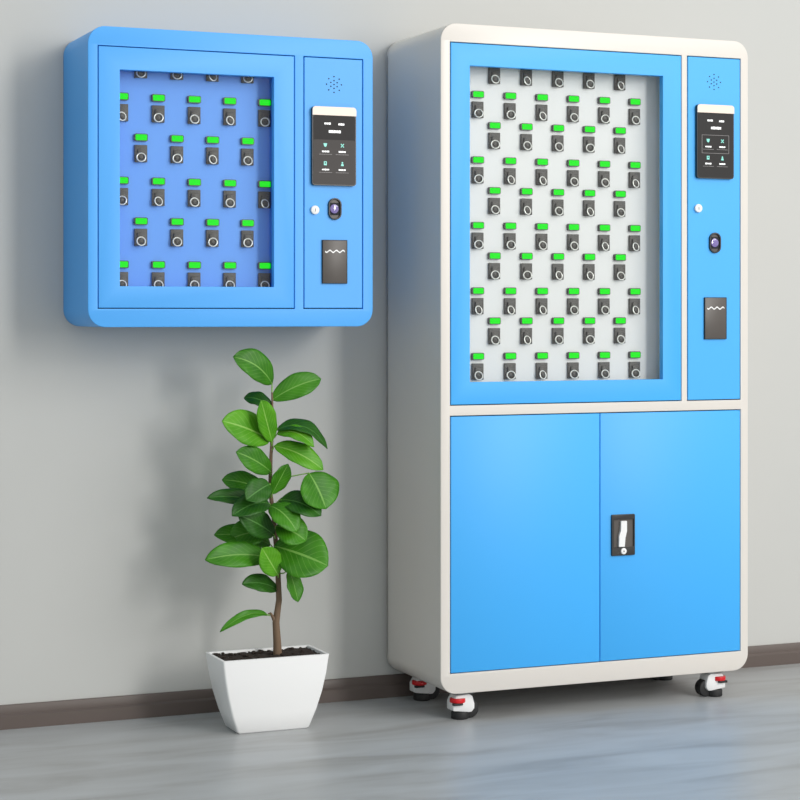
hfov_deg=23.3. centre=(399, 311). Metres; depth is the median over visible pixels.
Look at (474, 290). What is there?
indicator light
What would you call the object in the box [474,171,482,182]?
key fob
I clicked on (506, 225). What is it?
indicator light
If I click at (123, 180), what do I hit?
indicator light
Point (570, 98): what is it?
indicator light
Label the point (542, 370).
key fob
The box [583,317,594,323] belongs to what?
indicator light
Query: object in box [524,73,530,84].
key fob
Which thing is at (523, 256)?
indicator light
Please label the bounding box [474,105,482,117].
key fob
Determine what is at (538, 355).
indicator light
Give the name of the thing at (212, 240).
key fob
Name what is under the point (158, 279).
key fob
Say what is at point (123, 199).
key fob
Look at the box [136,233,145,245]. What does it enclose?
key fob
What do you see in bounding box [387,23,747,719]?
tall cabinet
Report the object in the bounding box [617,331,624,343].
key fob
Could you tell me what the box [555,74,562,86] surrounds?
key fob
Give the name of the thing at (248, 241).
key fob
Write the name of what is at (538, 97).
indicator light
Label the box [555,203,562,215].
key fob
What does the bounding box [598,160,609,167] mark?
indicator light
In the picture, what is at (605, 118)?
key fob
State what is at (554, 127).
indicator light
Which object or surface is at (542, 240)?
key fob
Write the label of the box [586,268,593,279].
key fob
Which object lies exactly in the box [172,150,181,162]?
key fob
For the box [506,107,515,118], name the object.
key fob
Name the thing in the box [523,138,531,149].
key fob
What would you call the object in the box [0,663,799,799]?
floor
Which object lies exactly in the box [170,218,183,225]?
indicator light
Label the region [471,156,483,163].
indicator light
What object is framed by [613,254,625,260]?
indicator light
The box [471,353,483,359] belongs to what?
indicator light
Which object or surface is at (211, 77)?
key fob
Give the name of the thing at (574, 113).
key fob
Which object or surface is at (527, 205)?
key fob
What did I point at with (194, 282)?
key fob
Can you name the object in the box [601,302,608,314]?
key fob
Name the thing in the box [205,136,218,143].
indicator light
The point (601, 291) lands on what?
indicator light
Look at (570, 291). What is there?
indicator light
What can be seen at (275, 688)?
potted plant
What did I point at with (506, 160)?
indicator light
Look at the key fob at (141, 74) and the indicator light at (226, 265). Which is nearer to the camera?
the key fob at (141, 74)
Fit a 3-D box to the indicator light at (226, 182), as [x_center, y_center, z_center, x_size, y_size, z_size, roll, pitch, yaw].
[-0.451,-0.341,5.140,0.036,0.019,0.009,0,0,-23]
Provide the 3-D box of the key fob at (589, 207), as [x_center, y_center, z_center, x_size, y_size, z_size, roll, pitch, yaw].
[0.531,-0.285,5.422,0.025,0.035,0.015,0,0,-23]
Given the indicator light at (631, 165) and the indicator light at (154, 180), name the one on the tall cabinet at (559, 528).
the indicator light at (631, 165)
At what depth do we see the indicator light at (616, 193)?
5.47 m
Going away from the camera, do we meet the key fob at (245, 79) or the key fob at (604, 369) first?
the key fob at (245, 79)
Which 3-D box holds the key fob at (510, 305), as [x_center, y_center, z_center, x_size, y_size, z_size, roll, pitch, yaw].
[0.304,-0.010,5.326,0.025,0.035,0.015,0,0,-23]
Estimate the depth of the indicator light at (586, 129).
5.43 m
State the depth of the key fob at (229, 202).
5.13 m
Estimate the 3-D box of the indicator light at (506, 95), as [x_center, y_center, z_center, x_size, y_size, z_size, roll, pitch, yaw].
[0.302,-0.594,5.336,0.036,0.019,0.009,0,0,-23]
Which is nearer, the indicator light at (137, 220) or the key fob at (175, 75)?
the indicator light at (137, 220)
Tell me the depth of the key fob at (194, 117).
5.09 m
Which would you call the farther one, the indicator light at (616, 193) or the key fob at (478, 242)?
the indicator light at (616, 193)
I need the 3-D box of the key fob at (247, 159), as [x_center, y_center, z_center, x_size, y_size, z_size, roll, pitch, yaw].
[-0.404,-0.406,5.149,0.026,0.035,0.013,0,0,-23]
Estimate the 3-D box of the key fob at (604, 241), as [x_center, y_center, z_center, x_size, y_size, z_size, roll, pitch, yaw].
[0.575,-0.189,5.440,0.025,0.035,0.015,0,0,-23]
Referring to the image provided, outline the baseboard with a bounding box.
[0,642,799,729]
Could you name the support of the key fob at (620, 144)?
in the tall cabinet at (559, 528)
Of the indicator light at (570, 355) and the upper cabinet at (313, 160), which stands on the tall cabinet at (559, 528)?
the indicator light at (570, 355)
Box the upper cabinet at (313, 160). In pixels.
[63,26,372,326]
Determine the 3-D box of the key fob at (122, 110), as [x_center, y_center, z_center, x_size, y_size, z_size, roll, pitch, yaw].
[-0.718,-0.510,5.016,0.025,0.035,0.015,0,0,-23]
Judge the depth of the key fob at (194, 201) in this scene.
5.09 m
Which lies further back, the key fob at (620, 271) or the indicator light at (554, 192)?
the key fob at (620, 271)
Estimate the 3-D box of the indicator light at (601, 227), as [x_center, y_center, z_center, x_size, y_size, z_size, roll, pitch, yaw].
[0.573,-0.236,5.450,0.036,0.019,0.009,0,0,-23]
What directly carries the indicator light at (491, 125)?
on the tall cabinet at (559, 528)
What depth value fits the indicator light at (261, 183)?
5.17 m
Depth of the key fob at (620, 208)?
5.46 m
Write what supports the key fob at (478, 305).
in the tall cabinet at (559, 528)
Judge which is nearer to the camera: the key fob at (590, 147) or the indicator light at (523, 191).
the indicator light at (523, 191)
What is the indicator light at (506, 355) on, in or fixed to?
on the tall cabinet at (559, 528)
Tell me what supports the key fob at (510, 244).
in the tall cabinet at (559, 528)
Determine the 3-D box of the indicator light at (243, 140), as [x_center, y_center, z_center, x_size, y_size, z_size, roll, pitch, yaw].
[-0.406,-0.454,5.159,0.036,0.019,0.009,0,0,-23]
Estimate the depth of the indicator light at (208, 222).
5.12 m
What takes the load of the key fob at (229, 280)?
in the upper cabinet at (313, 160)
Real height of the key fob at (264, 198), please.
0.035 m
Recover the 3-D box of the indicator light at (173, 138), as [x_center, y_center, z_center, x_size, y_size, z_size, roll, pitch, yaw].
[-0.584,-0.454,5.084,0.036,0.019,0.009,0,0,-23]
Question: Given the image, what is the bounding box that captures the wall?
[0,0,799,704]
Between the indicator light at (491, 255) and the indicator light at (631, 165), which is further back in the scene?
the indicator light at (631, 165)
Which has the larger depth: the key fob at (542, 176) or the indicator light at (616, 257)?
the indicator light at (616, 257)
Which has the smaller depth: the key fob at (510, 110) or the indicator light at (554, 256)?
the key fob at (510, 110)
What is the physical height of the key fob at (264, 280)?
0.035 m
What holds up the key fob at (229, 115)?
in the upper cabinet at (313, 160)
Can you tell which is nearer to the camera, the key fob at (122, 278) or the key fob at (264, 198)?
the key fob at (122, 278)
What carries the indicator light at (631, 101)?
on the tall cabinet at (559, 528)
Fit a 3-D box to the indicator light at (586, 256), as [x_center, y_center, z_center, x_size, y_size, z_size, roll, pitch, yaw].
[0.529,-0.154,5.432,0.036,0.019,0.009,0,0,-23]
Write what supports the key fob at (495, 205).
in the tall cabinet at (559, 528)
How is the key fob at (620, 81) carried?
in the tall cabinet at (559, 528)
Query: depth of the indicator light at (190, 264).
5.10 m
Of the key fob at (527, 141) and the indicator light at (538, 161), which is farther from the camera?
the indicator light at (538, 161)
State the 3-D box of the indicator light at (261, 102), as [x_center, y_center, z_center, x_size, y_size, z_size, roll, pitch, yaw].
[-0.361,-0.558,5.178,0.036,0.019,0.009,0,0,-23]
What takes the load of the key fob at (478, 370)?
in the tall cabinet at (559, 528)
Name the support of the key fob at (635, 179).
in the tall cabinet at (559, 528)
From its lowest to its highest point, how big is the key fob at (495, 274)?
0.035 m
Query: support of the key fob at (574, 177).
in the tall cabinet at (559, 528)
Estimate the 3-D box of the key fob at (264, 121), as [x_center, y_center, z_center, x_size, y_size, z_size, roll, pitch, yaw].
[-0.359,-0.510,5.168,0.025,0.035,0.014,0,0,-23]
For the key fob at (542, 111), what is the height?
0.035 m
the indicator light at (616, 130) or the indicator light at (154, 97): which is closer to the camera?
the indicator light at (154, 97)
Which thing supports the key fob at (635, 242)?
in the tall cabinet at (559, 528)
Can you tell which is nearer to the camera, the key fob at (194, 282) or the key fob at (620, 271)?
the key fob at (194, 282)
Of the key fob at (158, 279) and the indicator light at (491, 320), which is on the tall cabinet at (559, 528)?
the indicator light at (491, 320)
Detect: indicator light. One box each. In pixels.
[120,92,128,99]
[120,177,128,183]
[120,261,128,267]
[134,133,147,140]
[134,217,147,224]
[151,94,164,101]
[151,177,164,184]
[151,261,164,268]
[170,135,183,142]
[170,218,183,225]
[187,96,200,103]
[187,178,200,185]
[187,261,200,268]
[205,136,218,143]
[205,219,218,225]
[223,97,235,104]
[223,179,235,186]
[223,262,235,268]
[240,137,253,144]
[240,219,253,226]
[258,99,270,106]
[258,180,270,187]
[258,262,270,268]
[471,91,483,97]
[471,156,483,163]
[471,222,483,228]
[471,287,483,293]
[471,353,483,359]
[488,122,500,128]
[488,187,500,193]
[488,252,500,258]
[488,317,500,323]
[503,92,515,99]
[503,157,515,164]
[503,222,515,229]
[503,287,515,294]
[503,352,515,359]
[520,123,532,130]
[520,188,532,194]
[520,253,532,259]
[520,317,532,323]
[535,94,547,100]
[535,158,547,165]
[535,223,547,229]
[535,288,547,294]
[535,352,547,358]
[551,124,563,131]
[551,189,563,195]
[551,253,563,259]
[551,317,563,323]
[567,95,578,102]
[567,159,578,166]
[567,224,578,230]
[567,288,578,294]
[567,352,578,358]
[583,126,594,132]
[583,190,594,196]
[583,253,594,260]
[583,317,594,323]
[598,97,609,103]
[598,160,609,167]
[598,224,609,230]
[598,288,609,294]
[598,352,609,358]
[613,127,625,133]
[613,190,625,197]
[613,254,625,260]
[613,317,625,323]
[628,98,640,105]
[628,162,640,168]
[628,225,640,231]
[628,288,640,294]
[628,351,640,357]
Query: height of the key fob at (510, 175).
0.035 m
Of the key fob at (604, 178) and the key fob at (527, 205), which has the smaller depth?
the key fob at (527, 205)
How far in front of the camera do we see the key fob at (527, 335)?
5.34 m
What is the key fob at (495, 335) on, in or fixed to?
in the tall cabinet at (559, 528)
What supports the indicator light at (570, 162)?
on the tall cabinet at (559, 528)
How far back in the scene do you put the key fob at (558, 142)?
5.38 m
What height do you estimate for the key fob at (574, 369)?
0.035 m
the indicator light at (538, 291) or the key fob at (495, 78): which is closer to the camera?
the key fob at (495, 78)
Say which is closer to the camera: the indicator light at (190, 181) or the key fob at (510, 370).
the indicator light at (190, 181)
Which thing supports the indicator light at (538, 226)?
on the tall cabinet at (559, 528)
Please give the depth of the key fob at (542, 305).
5.36 m
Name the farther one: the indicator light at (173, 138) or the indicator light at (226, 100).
the indicator light at (226, 100)
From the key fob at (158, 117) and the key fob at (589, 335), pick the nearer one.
the key fob at (158, 117)
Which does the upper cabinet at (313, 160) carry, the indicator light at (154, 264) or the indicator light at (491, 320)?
the indicator light at (154, 264)
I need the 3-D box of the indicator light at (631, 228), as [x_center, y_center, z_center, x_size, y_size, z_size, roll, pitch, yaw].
[0.663,-0.236,5.489,0.036,0.019,0.009,0,0,-23]
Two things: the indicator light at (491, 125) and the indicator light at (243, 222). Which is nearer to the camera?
the indicator light at (243, 222)
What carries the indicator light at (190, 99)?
on the upper cabinet at (313, 160)
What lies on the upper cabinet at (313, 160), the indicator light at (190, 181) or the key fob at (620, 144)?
the indicator light at (190, 181)
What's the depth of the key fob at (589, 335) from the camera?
5.42 m
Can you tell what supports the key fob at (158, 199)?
in the upper cabinet at (313, 160)
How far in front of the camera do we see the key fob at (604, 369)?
5.44 m
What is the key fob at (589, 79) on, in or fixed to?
in the tall cabinet at (559, 528)
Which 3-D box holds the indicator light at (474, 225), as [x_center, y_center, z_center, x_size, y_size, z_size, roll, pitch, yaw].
[0.212,-0.236,5.298,0.036,0.019,0.009,0,0,-23]
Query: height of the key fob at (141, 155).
0.035 m
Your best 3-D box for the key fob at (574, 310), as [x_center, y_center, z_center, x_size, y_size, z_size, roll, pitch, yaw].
[0.484,-0.010,5.403,0.026,0.035,0.013,0,0,-23]
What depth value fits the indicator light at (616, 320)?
5.46 m
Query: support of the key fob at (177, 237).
in the upper cabinet at (313, 160)
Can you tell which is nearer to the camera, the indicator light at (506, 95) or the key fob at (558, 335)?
the indicator light at (506, 95)
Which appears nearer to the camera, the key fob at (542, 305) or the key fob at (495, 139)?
the key fob at (495, 139)
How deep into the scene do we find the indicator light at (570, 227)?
5.41 m
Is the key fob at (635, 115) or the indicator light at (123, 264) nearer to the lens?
the indicator light at (123, 264)
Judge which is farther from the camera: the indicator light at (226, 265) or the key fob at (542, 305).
the key fob at (542, 305)
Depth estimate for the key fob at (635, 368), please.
5.48 m
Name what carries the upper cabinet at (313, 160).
attached to the wall
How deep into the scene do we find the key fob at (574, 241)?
5.40 m
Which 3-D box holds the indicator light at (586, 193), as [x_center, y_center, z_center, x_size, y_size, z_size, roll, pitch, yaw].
[0.529,-0.332,5.432,0.036,0.019,0.009,0,0,-23]
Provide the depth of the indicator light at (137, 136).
5.04 m
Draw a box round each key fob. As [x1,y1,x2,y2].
[120,108,125,120]
[120,192,126,204]
[120,276,126,285]
[136,71,145,77]
[136,149,145,161]
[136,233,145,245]
[154,109,163,121]
[154,193,162,205]
[154,276,162,285]
[172,73,181,78]
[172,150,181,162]
[173,233,181,245]
[190,111,198,123]
[190,194,198,206]
[190,276,198,286]
[208,234,217,246]
[209,75,216,80]
[209,151,216,163]
[225,194,234,207]
[225,277,234,286]
[226,112,233,124]
[243,76,252,82]
[243,152,252,164]
[243,234,252,246]
[260,114,269,126]
[261,195,268,207]
[261,277,269,286]
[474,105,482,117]
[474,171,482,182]
[474,236,482,248]
[474,367,482,379]
[475,302,482,314]
[491,71,499,83]
[491,136,499,148]
[491,201,499,213]
[491,267,499,278]
[491,332,499,344]
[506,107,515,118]
[506,237,515,249]
[506,367,515,379]
[507,172,514,183]
[507,302,514,314]
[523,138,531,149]
[523,267,531,279]
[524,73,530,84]
[524,202,530,214]
[524,332,530,344]
[539,108,546,120]
[539,173,546,184]
[539,237,546,249]
[539,302,546,314]
[539,367,546,378]
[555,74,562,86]
[555,139,562,150]
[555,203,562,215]
[555,267,562,279]
[555,332,562,343]
[570,109,578,121]
[570,174,578,185]
[570,238,578,249]
[570,302,578,314]
[570,366,578,378]
[586,76,593,87]
[586,140,594,151]
[586,204,593,215]
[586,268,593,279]
[586,331,594,343]
[601,111,609,122]
[601,175,609,186]
[601,238,608,250]
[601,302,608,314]
[601,366,609,377]
[617,78,624,89]
[617,141,624,152]
[617,205,624,216]
[617,268,624,279]
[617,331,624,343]
[631,365,639,377]
[632,112,639,124]
[632,176,638,187]
[632,239,638,250]
[632,302,638,314]
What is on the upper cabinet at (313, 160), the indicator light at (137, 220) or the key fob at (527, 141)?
the indicator light at (137, 220)
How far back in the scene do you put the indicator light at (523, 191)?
5.35 m
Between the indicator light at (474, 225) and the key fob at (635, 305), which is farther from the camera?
the key fob at (635, 305)
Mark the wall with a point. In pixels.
(115, 442)
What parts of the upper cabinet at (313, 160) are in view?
key panel, glass door, control panel, display panel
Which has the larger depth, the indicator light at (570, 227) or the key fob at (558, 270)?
the indicator light at (570, 227)
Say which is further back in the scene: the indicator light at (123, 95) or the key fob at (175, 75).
the key fob at (175, 75)
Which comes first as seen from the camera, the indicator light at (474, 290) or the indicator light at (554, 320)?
the indicator light at (474, 290)
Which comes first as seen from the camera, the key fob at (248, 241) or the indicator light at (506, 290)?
the key fob at (248, 241)
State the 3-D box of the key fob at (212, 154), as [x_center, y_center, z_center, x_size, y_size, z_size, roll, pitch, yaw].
[-0.493,-0.406,5.111,0.025,0.035,0.015,0,0,-23]
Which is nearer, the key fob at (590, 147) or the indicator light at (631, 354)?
the key fob at (590, 147)
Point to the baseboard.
(137, 706)
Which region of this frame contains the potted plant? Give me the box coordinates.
[205,348,338,733]
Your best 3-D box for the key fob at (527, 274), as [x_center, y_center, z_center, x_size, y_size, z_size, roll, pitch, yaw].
[0.350,-0.106,5.346,0.025,0.035,0.014,0,0,-23]

